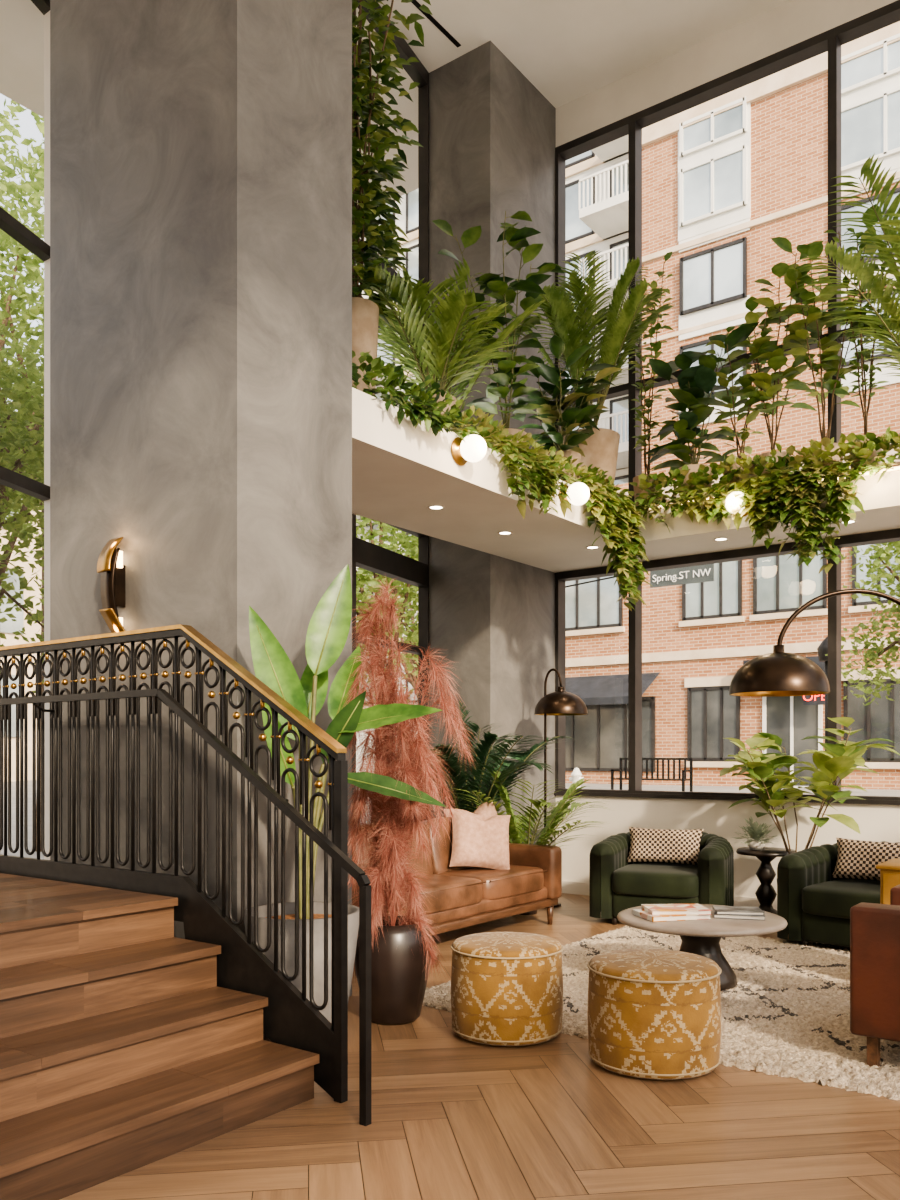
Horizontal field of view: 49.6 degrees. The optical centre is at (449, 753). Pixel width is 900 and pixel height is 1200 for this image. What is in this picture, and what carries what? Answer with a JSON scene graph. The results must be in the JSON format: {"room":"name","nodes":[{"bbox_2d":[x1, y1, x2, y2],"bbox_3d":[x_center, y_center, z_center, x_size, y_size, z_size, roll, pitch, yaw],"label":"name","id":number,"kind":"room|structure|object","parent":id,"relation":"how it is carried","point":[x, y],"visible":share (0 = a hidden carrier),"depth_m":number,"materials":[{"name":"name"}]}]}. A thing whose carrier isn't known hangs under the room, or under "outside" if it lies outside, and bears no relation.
{"room":"lobby","nodes":[
{"label":"lobby","id":0,"kind":"room"},
{"bbox_2d":[44,11,49,859],"bbox_3d":[-2.362,-2.480,7.452,2.500,7.660,0.120,0,0,37],"label":"window frame","id":1,"kind":"structure","parent":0,"point":[47,15],"depth_m":8.13,"materials":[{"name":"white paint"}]},
{"bbox_2d":[0,0,49,500],"bbox_3d":[-4.455,-2.480,3.711,0.100,7.660,9.409,0,0,14],"label":"window","id":2,"kind":"structure","parent":1,"relation":"in","point":[9,224],"depth_m":7.82,"materials":[{"name":"black metal"}]},
{"bbox_2d":[352,0,460,821],"bbox_3d":[-0.627,-2.481,7.760,0.520,7.661,2.718,0,0,26],"label":"window","id":3,"kind":"structure","parent":1,"relation":"in","point":[366,555],"depth_m":8.91,"materials":[{"name":"black metal"}]},
{"bbox_2d":[50,0,351,995],"bbox_3d":[-1.457,-2.480,5.598,1.650,7.660,0.830,0,0,37],"label":"column","id":4,"kind":"structure","parent":0,"point":[201,150],"depth_m":5.15,"materials":[{"name":"grey paint"}]},
{"bbox_2d":[97,537,124,632],"bbox_3d":[-1.830,-0.915,5.280,0.160,0.530,0.125,0,0,37],"label":"wall sconce","id":5,"kind":"object","parent":4,"relation":"attached to","point":[110,565],"visible":0.98,"depth_m":5.26,"materials":[{"name":"gold metal"}]},
{"bbox_2d":[0,0,790,202],"bbox_3d":[-0.942,-6.410,3.504,12.300,0.200,12.490,0,0,37],"label":"ceiling","id":6,"kind":"structure","parent":0,"point":[568,50],"depth_m":8.56,"materials":[{"name":"paint"}]},
{"bbox_2d":[60,893,899,1199],"bbox_3d":[-1.036,1.350,3.418,12.250,0.001,12.240,0,0,37],"label":"floor","id":7,"kind":"structure","parent":0,"point":[388,1173],"depth_m":3.42,"materials":[{"name":"brown wood"}]},
{"bbox_2d":[0,873,318,1199],"bbox_3d":[-3.179,0.994,3.457,3.870,0.712,3.740,0,0,37],"label":"staircase","id":8,"kind":"structure","parent":7,"relation":"on","point":[122,1050],"depth_m":3.57,"materials":[{"name":"brown wood"}]},
{"bbox_2d":[0,624,347,1102],"bbox_3d":[-2.018,0.387,4.975,4.015,1.927,0.056,0,0,37],"label":"stair railing","id":9,"kind":"object","parent":8,"relation":"on","point":[290,1019],"visible":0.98,"depth_m":4.30,"materials":[{"name":"black metal"}]},
{"bbox_2d":[0,689,370,1125],"bbox_3d":[-1.846,0.532,4.762,3.946,1.636,0.136,0,0,37],"label":"handrail","id":10,"kind":"object","parent":9,"relation":"attached to","point":[332,850],"visible":1,"depth_m":3.66,"materials":[{"name":"black metal"}]},
{"bbox_2d":[244,564,445,1041],"bbox_3d":[-0.494,0.217,4.643,0.966,2.266,0.550,0,0,-12],"label":"potted plant","id":11,"kind":"object","parent":7,"relation":"on","point":[329,625],"visible":0.54,"depth_m":4.56,"materials":[{"name":"green plant"}]},
{"bbox_2d":[343,576,477,1024],"bbox_3d":[-0.211,0.208,4.918,0.775,2.283,0.629,0,0,-4],"label":"pampas grass","id":12,"kind":"object","parent":7,"relation":"on","point":[402,954],"depth_m":4.88,"materials":[{"name":"plant"}]},
{"bbox_2d":[352,816,561,935],"bbox_3d":[-0.048,0.917,7.185,0.870,0.866,2.020,0,0,37],"label":"leather sofa","id":13,"kind":"object","parent":7,"relation":"on","point":[464,896],"visible":0.4,"depth_m":7.15,"materials":[{"name":"brown leather"}]},
{"bbox_2d":[444,802,496,820],"bbox_3d":[0.208,0.630,7.705,0.548,0.516,0.263,0,0,-38],"label":"throw pillow","id":14,"kind":"object","parent":13,"relation":"on","point":[485,811],"visible":0.14,"depth_m":7.71,"materials":[{"name":"fabric"}]},
{"bbox_2d":[449,808,509,869],"bbox_3d":[0.233,0.660,7.439,0.553,0.499,0.267,0,0,-18],"label":"throw pillow","id":15,"kind":"object","parent":13,"relation":"on","point":[480,843],"visible":0.99,"depth_m":7.35,"materials":[{"name":"fabric"}]},
{"bbox_2d":[427,700,572,816],"bbox_3d":[0.463,0.432,8.272,1.321,1.836,1.547,0,0,37],"label":"palm","id":16,"kind":"object","parent":7,"relation":"on","point":[507,768],"visible":0.62,"depth_m":8.21,"materials":[{"name":"plant"}]},
{"bbox_2d":[449,770,613,914],"bbox_3d":[0.645,0.741,8.210,1.482,1.218,1.419,0,0,-20],"label":"areca palm","id":17,"kind":"object","parent":7,"relation":"on","point":[558,813],"visible":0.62,"depth_m":8.11,"materials":[{"name":"plant"}]},
{"bbox_2d":[534,668,587,907],"bbox_3d":[0.969,0.294,8.635,0.505,2.111,0.470,0,0,37],"label":"floor lamp","id":18,"kind":"object","parent":7,"relation":"on","point":[559,703],"visible":0.91,"depth_m":8.50,"materials":[{"name":"brown metal"}]},
{"bbox_2d":[422,925,899,1099],"bbox_3d":[2.190,1.335,5.309,4.040,0.027,2.990,0,0,37],"label":"shag rug","id":19,"kind":"object","parent":7,"relation":"on","point":[786,1014],"visible":0.57,"depth_m":5.11,"materials":[{"name":"beige carpet"}]},
{"bbox_2d":[451,932,562,1045],"bbox_3d":[0.275,1.113,4.699,0.543,0.448,0.543,0,0,14],"label":"pouf","id":20,"kind":"object","parent":19,"relation":"on","point":[507,987],"visible":1,"depth_m":4.47,"materials":[{"name":"yellow fabric"}]},
{"bbox_2d":[587,949,721,1079],"bbox_3d":[0.890,1.113,4.252,0.573,0.448,0.573,0,0,-38],"label":"pouf","id":21,"kind":"object","parent":19,"relation":"on","point":[653,1013],"visible":1,"depth_m":4.02,"materials":[{"name":"yellow fabric"}]},
{"bbox_2d":[617,904,787,990],"bbox_3d":[1.452,1.138,5.642,0.956,0.400,0.956,0,0,37],"label":"round coffee table","id":22,"kind":"object","parent":19,"relation":"on","point":[702,937],"visible":0.62,"depth_m":5.45,"materials":[{"name":"stone"}]},
{"bbox_2d":[632,909,710,921],"bbox_3d":[1.272,0.922,5.601,0.360,0.028,0.270,0,0,-15],"label":"book","id":23,"kind":"object","parent":22,"relation":"on","point":[641,913],"visible":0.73,"depth_m":5.48,"materials":[{"name":"white paper"}]},
{"bbox_2d":[641,904,711,914],"bbox_3d":[1.300,0.895,5.605,0.340,0.024,0.250,0,0,-3],"label":"book","id":24,"kind":"object","parent":23,"relation":"on","point":[653,909],"visible":1,"depth_m":5.52,"materials":[{"name":"white paper"}]},
{"bbox_2d":[714,911,764,919],"bbox_3d":[1.670,0.925,5.616,0.280,0.022,0.210,0,0,17],"label":"book","id":25,"kind":"object","parent":22,"relation":"on","point":[749,917],"visible":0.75,"depth_m":5.52,"materials":[{"name":"white paper"}]},
{"bbox_2d":[712,906,763,914],"bbox_3d":[1.662,0.904,5.622,0.260,0.018,0.200,0,0,8],"label":"book","id":26,"kind":"object","parent":25,"relation":"on","point":[729,910],"visible":1,"depth_m":5.56,"materials":[{"name":"beige paper"}]},
{"bbox_2d":[729,589,899,696],"bbox_3d":[2.480,0.207,5.547,1.786,2.285,0.539,0,0,-4],"label":"arc floor lamp","id":27,"kind":"object","parent":19,"relation":"on","point":[777,673],"visible":1,"depth_m":5.35,"materials":[{"name":"brown metal"}]},
{"bbox_2d":[850,885,899,1066],"bbox_3d":[2.342,0.961,4.242,0.920,0.778,0.900,0,0,37],"label":"leather armchair","id":28,"kind":"object","parent":19,"relation":"on","point":[874,927],"visible":1,"depth_m":4.10,"materials":[{"name":"brown leather"}]},
{"bbox_2d":[875,858,899,904],"bbox_3d":[2.692,0.988,5.540,0.410,0.725,0.440,0,0,37],"label":"throw pillow","id":29,"kind":"object","parent":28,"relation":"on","point":[890,869],"visible":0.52,"depth_m":5.46,"materials":[{"name":"yellow fabric"}]},
{"bbox_2d":[590,829,733,924],"bbox_3d":[1.748,0.992,7.899,1.070,0.716,0.912,0,0,25],"label":"velvet armchair","id":30,"kind":"object","parent":7,"relation":"on","point":[617,885],"visible":0.73,"depth_m":7.58,"materials":[{"name":"fabric"}]},
{"bbox_2d":[626,827,703,864],"bbox_3d":[1.754,0.750,7.954,0.622,0.287,0.193,0,0,26],"label":"lumbar pillow","id":31,"kind":"object","parent":30,"relation":"on","point":[647,845],"visible":1,"depth_m":7.88,"materials":[{"name":"fabric"}]},
{"bbox_2d":[736,847,795,914],"bbox_3d":[2.577,1.065,7.934,0.470,0.570,0.470,0,0,37],"label":"pedestal side table","id":32,"kind":"object","parent":7,"relation":"on","point":[766,894],"visible":0.79,"depth_m":7.88,"materials":[{"name":"paint"}]},
{"bbox_2d":[732,817,778,849],"bbox_3d":[2.487,0.642,7.940,0.397,0.272,0.419,0,0,37],"label":"potted succulent","id":33,"kind":"object","parent":32,"relation":"on","point":[755,832],"depth_m":7.88,"materials":[{"name":"green plant"}]},
{"bbox_2d":[720,717,899,853],"bbox_3d":[2.705,0.537,7.540,1.327,1.626,0.970,0,0,37],"label":"potted plant","id":34,"kind":"object","parent":7,"relation":"on","point":[840,759],"visible":0.82,"depth_m":7.59,"materials":[{"name":"green plant"}]},
{"bbox_2d":[777,841,899,950],"bbox_3d":[2.955,0.992,6.799,1.070,0.716,0.912,0,0,45],"label":"velvet armchair","id":35,"kind":"object","parent":7,"relation":"on","point":[815,906],"visible":0.58,"depth_m":6.76,"materials":[{"name":"fabric"}]},
{"bbox_2d":[831,837,899,879],"bbox_3d":[2.998,0.750,6.826,0.192,0.287,0.621,0,0,-45],"label":"lumbar pillow","id":36,"kind":"object","parent":35,"relation":"on","point":[856,859],"visible":0.86,"depth_m":6.83,"materials":[{"name":"fabric"}]},
{"bbox_2d":[429,41,555,845],"bbox_3d":[0.443,-2.480,9.339,0.740,7.660,1.280,0,0,37],"label":"column","id":37,"kind":"structure","parent":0,"point":[492,133],"depth_m":8.88,"materials":[{"name":"grey paint"}]},
{"bbox_2d":[118,896,899,1199],"bbox_3d":[-1.016,1.427,3.404,12.300,0.147,12.240,0,0,37],"label":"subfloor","id":38,"kind":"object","parent":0,"point":[562,896],"visible":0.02,"depth_m":3.44,"materials":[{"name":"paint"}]},
{"bbox_2d":[352,387,899,572],"bbox_3d":[3.044,-1.910,5.383,8.160,0.280,4.210,0,0,37],"label":"ledge","id":39,"kind":"object","parent":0,"point":[402,470],"visible":0.46,"depth_m":7.08,"materials":[{"name":"white paint"}]},
{"bbox_2d":[352,0,432,390],"bbox_3d":[-0.690,-3.606,6.350,0.997,3.112,1.175,0,0,37],"label":"ficus tree","id":40,"kind":"object","parent":39,"relation":"on","point":[380,239],"visible":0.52,"depth_m":6.31,"materials":[{"name":"green plant"}]},
{"bbox_2d":[353,262,514,427],"bbox_3d":[-0.097,-2.658,6.696,1.131,1.216,1.350,0,0,37],"label":"areca palm","id":41,"kind":"object","parent":39,"relation":"on","point":[454,313],"visible":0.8,"depth_m":6.44,"materials":[{"name":"green plant"}]},
{"bbox_2d":[428,505,444,509],"bbox_3d":[-0.099,-1.766,6.974,0.124,0.007,0.124,0,0,37],"label":"recessed light","id":42,"kind":"object","parent":39,"relation":"attached to","point":[432,507],"visible":1,"depth_m":6.97,"materials":[{"name":"white paint"}]},
{"bbox_2d":[362,258,545,432],"bbox_3d":[-0.146,-2.797,7.130,1.497,1.494,1.476,0,0,37],"label":"areca palm","id":43,"kind":"object","parent":39,"relation":"on","point":[514,324],"visible":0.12,"depth_m":7.11,"materials":[{"name":"green plant"}]},
{"bbox_2d":[451,434,486,465],"bbox_3d":[0.137,-1.940,6.186,0.200,0.180,0.180,0,0,37],"label":"sconce","id":44,"kind":"object","parent":39,"relation":"attached to","point":[474,449],"visible":0.98,"depth_m":6.14,"materials":[{"name":"white glass"}]},
{"bbox_2d":[432,211,563,450],"bbox_3d":[0.425,-3.012,7.415,0.820,1.924,1.023,0,0,37],"label":"rubber plant","id":45,"kind":"object","parent":39,"relation":"on","point":[495,286],"visible":0.73,"depth_m":7.25,"materials":[{"name":"green plant"}]},
{"bbox_2d":[352,351,652,610],"bbox_3d":[0.479,-1.758,6.824,0.797,1.246,3.506,0,0,37],"label":"pothos","id":46,"kind":"object","parent":39,"relation":"on","point":[617,516],"visible":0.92,"depth_m":6.81,"materials":[{"name":"green plant"}]},
{"bbox_2d":[497,531,512,534],"bbox_3d":[0.441,-1.766,7.781,0.124,0.007,0.124,0,0,37],"label":"recessed light","id":47,"kind":"object","parent":39,"relation":"attached to","point":[499,532],"visible":1,"depth_m":7.78,"materials":[{"name":"white paint"}]},
{"bbox_2d":[515,335,621,482],"bbox_3d":[0.916,-2.607,7.790,0.865,1.113,0.858,0,0,-28],"label":"potted plant","id":48,"kind":"object","parent":39,"relation":"on","point":[581,415],"visible":0.85,"depth_m":7.71,"materials":[{"name":"green plant"}]},
{"bbox_2d":[559,482,589,505],"bbox_3d":[0.944,-1.940,7.268,0.200,0.180,0.180,0,0,37],"label":"sconce","id":49,"kind":"object","parent":39,"relation":"attached to","point":[579,493],"visible":0.72,"depth_m":7.20,"materials":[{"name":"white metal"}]},
{"bbox_2d":[509,249,674,487],"bbox_3d":[1.197,-3.115,8.334,1.393,2.130,1.322,0,0,37],"label":"palm","id":50,"kind":"object","parent":39,"relation":"on","point":[601,449],"visible":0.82,"depth_m":8.11,"materials":[{"name":"green plant"}]},
{"bbox_2d":[585,545,599,548],"bbox_3d":[1.220,-1.766,8.323,0.124,0.007,0.124,0,0,37],"label":"recessed light","id":51,"kind":"object","parent":39,"relation":"attached to","point":[593,546],"visible":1,"depth_m":8.33,"materials":[{"name":"white paint"}]},
{"bbox_2d":[626,252,672,506],"bbox_3d":[1.742,-3.146,8.469,0.524,2.192,0.430,0,0,37],"label":"potted ficus","id":52,"kind":"object","parent":39,"relation":"on","point":[648,403],"visible":0.73,"depth_m":8.46,"materials":[{"name":"green plant"}]},
{"bbox_2d":[642,322,758,499],"bbox_3d":[2.073,-2.751,8.098,1.032,1.402,0.785,0,0,37],"label":"potted plant","id":53,"kind":"object","parent":39,"relation":"on","point":[696,383],"depth_m":8.07,"materials":[{"name":"green plant"}]},
{"bbox_2d":[713,537,728,540],"bbox_3d":[2.231,-1.766,8.005,0.124,0.007,0.124,0,0,37],"label":"recessed light","id":54,"kind":"object","parent":39,"relation":"attached to","point":[718,538],"visible":1,"depth_m":8.00,"materials":[{"name":"white paint"}]},
{"bbox_2d":[725,491,749,516],"bbox_3d":[2.222,-1.940,7.526,0.180,0.180,0.200,0,0,37],"label":"sconce","id":55,"kind":"object","parent":39,"relation":"attached to","point":[730,499],"visible":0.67,"depth_m":7.46,"materials":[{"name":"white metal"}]},
{"bbox_2d":[628,426,899,573],"bbox_3d":[3.644,-1.853,6.629,5.530,1.113,0.742,0,0,37],"label":"pothos","id":56,"kind":"object","parent":39,"relation":"on","point":[777,489],"visible":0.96,"depth_m":7.29,"materials":[{"name":"green plant"}]},
{"bbox_2d":[725,237,822,477],"bbox_3d":[2.566,-3.046,7.788,0.860,1.992,0.675,0,0,37],"label":"fiddle leaf fig","id":57,"kind":"object","parent":39,"relation":"on","point":[770,386],"depth_m":7.74,"materials":[{"name":"green plant"}]},
{"bbox_2d":[771,204,881,477],"bbox_3d":[2.937,-3.029,7.504,0.800,1.957,0.636,0,0,37],"label":"fiddle leaf fig","id":58,"kind":"object","parent":39,"relation":"on","point":[829,361],"depth_m":7.55,"materials":[{"name":"green plant"}]},
{"bbox_2d":[795,153,899,375],"bbox_3d":[3.237,-2.991,6.659,1.812,1.881,1.752,0,0,37],"label":"potted plant","id":59,"kind":"object","parent":39,"relation":"on","point":[865,274],"visible":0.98,"depth_m":6.68,"materials":[{"name":"green plant"}]},
{"bbox_2d":[840,520,856,523],"bbox_3d":[3.032,-1.766,7.407,0.124,0.007,0.124,0,0,37],"label":"recessed light","id":60,"kind":"object","parent":39,"relation":"attached to","point":[850,521],"visible":0.45,"depth_m":7.41,"materials":[{"name":"white paint"}]},
{"bbox_2d":[824,219,894,470],"bbox_3d":[3.144,-3.063,7.343,0.554,2.025,0.580,0,0,37],"label":"tree","id":61,"kind":"object","parent":39,"relation":"on","point":[860,355],"depth_m":7.38,"materials":[{"name":"green plant"}]},
{"bbox_2d":[556,0,899,899],"bbox_3d":[4.363,-2.480,7.151,8.160,7.660,0.200,0,0,37],"label":"wall","id":62,"kind":"structure","parent":0,"point":[793,22],"depth_m":8.54,"materials":[{"name":"white paint"}]},
{"bbox_2d":[555,115,631,500],"bbox_3d":[1.397,-3.985,9.313,0.820,3.870,0.140,0,0,37],"label":"window","id":63,"kind":"structure","parent":62,"relation":"in","point":[623,127],"depth_m":9.29,"materials":[{"name":"black metal"}]},
{"bbox_2d":[555,564,631,792],"bbox_3d":[1.397,-0.685,9.313,0.820,2.170,0.140,0,0,37],"label":"window","id":64,"kind":"structure","parent":62,"relation":"in","point":[561,578],"depth_m":9.48,"materials":[{"name":"black metal"}]},
{"bbox_2d":[562,880,776,909],"bbox_3d":[4.298,1.290,7.064,8.160,0.120,0.015,0,0,37],"label":"baseboard","id":65,"kind":"structure","parent":62,"relation":"attached to","point":[570,887],"depth_m":9.29,"materials":[{"name":"white paint"}]},
{"bbox_2d":[554,791,899,804],"bbox_3d":[4.330,0.383,7.107,8.160,0.035,0.150,0,0,37],"label":"trim","id":66,"kind":"structure","parent":62,"relation":"attached to","point":[710,797],"depth_m":8.56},
{"bbox_2d":[632,29,831,504],"bbox_3d":[2.443,-3.985,8.533,1.790,3.870,0.140,0,0,37],"label":"window","id":67,"kind":"structure","parent":62,"relation":"in","point":[821,43],"depth_m":8.67,"materials":[{"name":"black metal"}]},
{"bbox_2d":[632,539,831,797],"bbox_3d":[2.443,-0.685,8.533,1.790,2.170,0.140,0,0,37],"label":"window","id":68,"kind":"structure","parent":62,"relation":"in","point":[773,550],"depth_m":8.81,"materials":[{"name":"black metal"}]},
{"bbox_2d":[832,0,899,442],"bbox_3d":[3.878,-3.985,7.463,1.790,3.870,0.140,0,0,37],"label":"window","id":69,"kind":"structure","parent":62,"relation":"in","point":[887,15],"depth_m":7.93,"materials":[{"name":"black metal"}]},
{"bbox_2d":[832,528,899,799],"bbox_3d":[3.878,-0.685,7.463,1.790,2.170,0.140,0,0,37],"label":"window","id":70,"kind":"structure","parent":62,"relation":"in","point":[892,535],"depth_m":7.93,"materials":[{"name":"black metal"}]},
{"bbox_2d":[704,302,787,488],"bbox_3d":[2.430,-2.790,7.988,0.804,1.481,0.492,0,0,37],"label":"potted schefflera","id":71,"kind":"object","parent":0,"point":[722,374],"depth_m":7.96,"materials":[{"name":"green plant"}]},
{"label":"outside","id":72,"kind":"structure","parent":0,"visible":0},
{"bbox_2d":[0,780,899,858],"bbox_3d":[3.946,1.150,22.010,120.000,0.800,120.000,0,0,37],"label":"ground","id":73,"kind":"structure","parent":72,"point":[734,789],"depth_m":24.14,"materials":[{"name":"concrete"}]},
{"bbox_2d":[0,425,41,781],"bbox_3d":[-29.626,-5.650,27.098,8.100,14.000,48.000,0,0,37],"label":"office building","id":74,"kind":"structure","parent":73,"relation":"on","point":[10,626],"depth_m":37.75,"materials":[{"name":"stone"}]},
{"bbox_2d":[0,322,43,692],"bbox_3d":[-5.326,-1.494,10.708,3.816,6.112,3.136,0,0,43],"label":"street tree","id":75,"kind":"object","parent":73,"relation":"on","point":[20,402],"visible":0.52,"depth_m":10.34,"materials":[{"name":"green plant"}]},
{"bbox_2d":[0,113,43,693],"bbox_3d":[-5.781,-3.318,12.735,6.438,9.752,6.179,0,0,37],"label":"street tree","id":76,"kind":"object","parent":73,"relation":"on","point":[18,290],"visible":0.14,"depth_m":12.66,"materials":[{"name":"green plant"}]},
{"bbox_2d":[0,98,43,851],"bbox_3d":[-6.506,-4.915,15.738,6.945,12.942,8.132,0,0,2],"label":"street tree","id":77,"kind":"object","parent":73,"relation":"on","point":[38,150],"visible":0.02,"depth_m":15.39,"materials":[{"name":"green plant"}]},
{"bbox_2d":[356,515,417,820],"bbox_3d":[-1.740,-2.088,18.087,4.366,6.900,4.304,0,0,-18],"label":"street tree","id":78,"kind":"object","parent":73,"relation":"on","point":[402,539],"visible":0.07,"depth_m":17.54,"materials":[{"name":"green plant"}]},
{"bbox_2d":[356,538,417,705],"bbox_3d":[-0.950,-2.581,28.266,5.139,7.284,4.278,0,0,-21],"label":"street tree","id":79,"kind":"object","parent":73,"relation":"on","point":[415,667],"visible":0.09,"depth_m":27.96,"materials":[{"name":"green plant"}]},
{"bbox_2d":[356,135,627,771],"bbox_3d":[3.843,-12.598,39.679,16.700,27.295,9.800,0,0,37],"label":"building","id":80,"kind":"structure","parent":73,"relation":"on","point":[596,180],"depth_m":34.44,"materials":[{"name":"stone"}]},
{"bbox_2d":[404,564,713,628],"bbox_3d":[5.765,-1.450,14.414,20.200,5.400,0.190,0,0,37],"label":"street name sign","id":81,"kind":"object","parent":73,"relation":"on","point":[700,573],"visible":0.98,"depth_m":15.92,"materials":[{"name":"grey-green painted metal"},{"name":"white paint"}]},
{"bbox_2d":[569,767,583,788],"bbox_3d":[3.004,0.680,23.087,0.360,0.720,0.300,0,0,37],"label":"fire hydrant","id":82,"kind":"object","parent":73,"relation":"on","point":[576,775],"visible":0.55,"depth_m":23.00,"materials":[{"name":"white metal"}]},
{"bbox_2d":[611,758,692,791],"bbox_3d":[4.636,0.565,22.424,1.810,0.950,0.490,0,0,37],"label":"park bench","id":83,"kind":"object","parent":73,"relation":"on","point":[684,771],"visible":0.85,"depth_m":22.45,"materials":[{"name":"black metal"}]},
{"bbox_2d":[565,21,899,789],"bbox_3d":[12.743,-8.200,23.431,23.600,18.500,5.200,0,0,37],"label":"brick building","id":84,"kind":"structure","parent":73,"relation":"on","point":[724,176],"depth_m":25.45,"materials":[{"name":"brick"}]},
{"bbox_2d":[803,694,824,704],"bbox_3d":[9.043,-1.450,23.743,0.804,0.500,0.125,0,0,37],"label":"sign","id":85,"kind":"object","parent":84,"relation":"attached to","point":[809,699],"visible":0.45,"depth_m":23.79,"materials":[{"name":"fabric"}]},
{"bbox_2d":[817,636,827,750],"bbox_3d":[7.513,-0.650,19.348,0.400,3.400,0.400,0,0,37],"label":"street lamp","id":86,"kind":"object","parent":73,"relation":"on","point":[822,649],"visible":0.34,"depth_m":19.30,"materials":[{"name":"black metal"}]},
{"bbox_2d":[825,541,899,705],"bbox_3d":[7.671,-1.687,15.775,3.263,5.503,3.119,0,0,37],"label":"street tree","id":87,"kind":"object","parent":73,"relation":"on","point":[885,554],"visible":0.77,"depth_m":16.55,"materials":[{"name":"green plant"}]}
]}

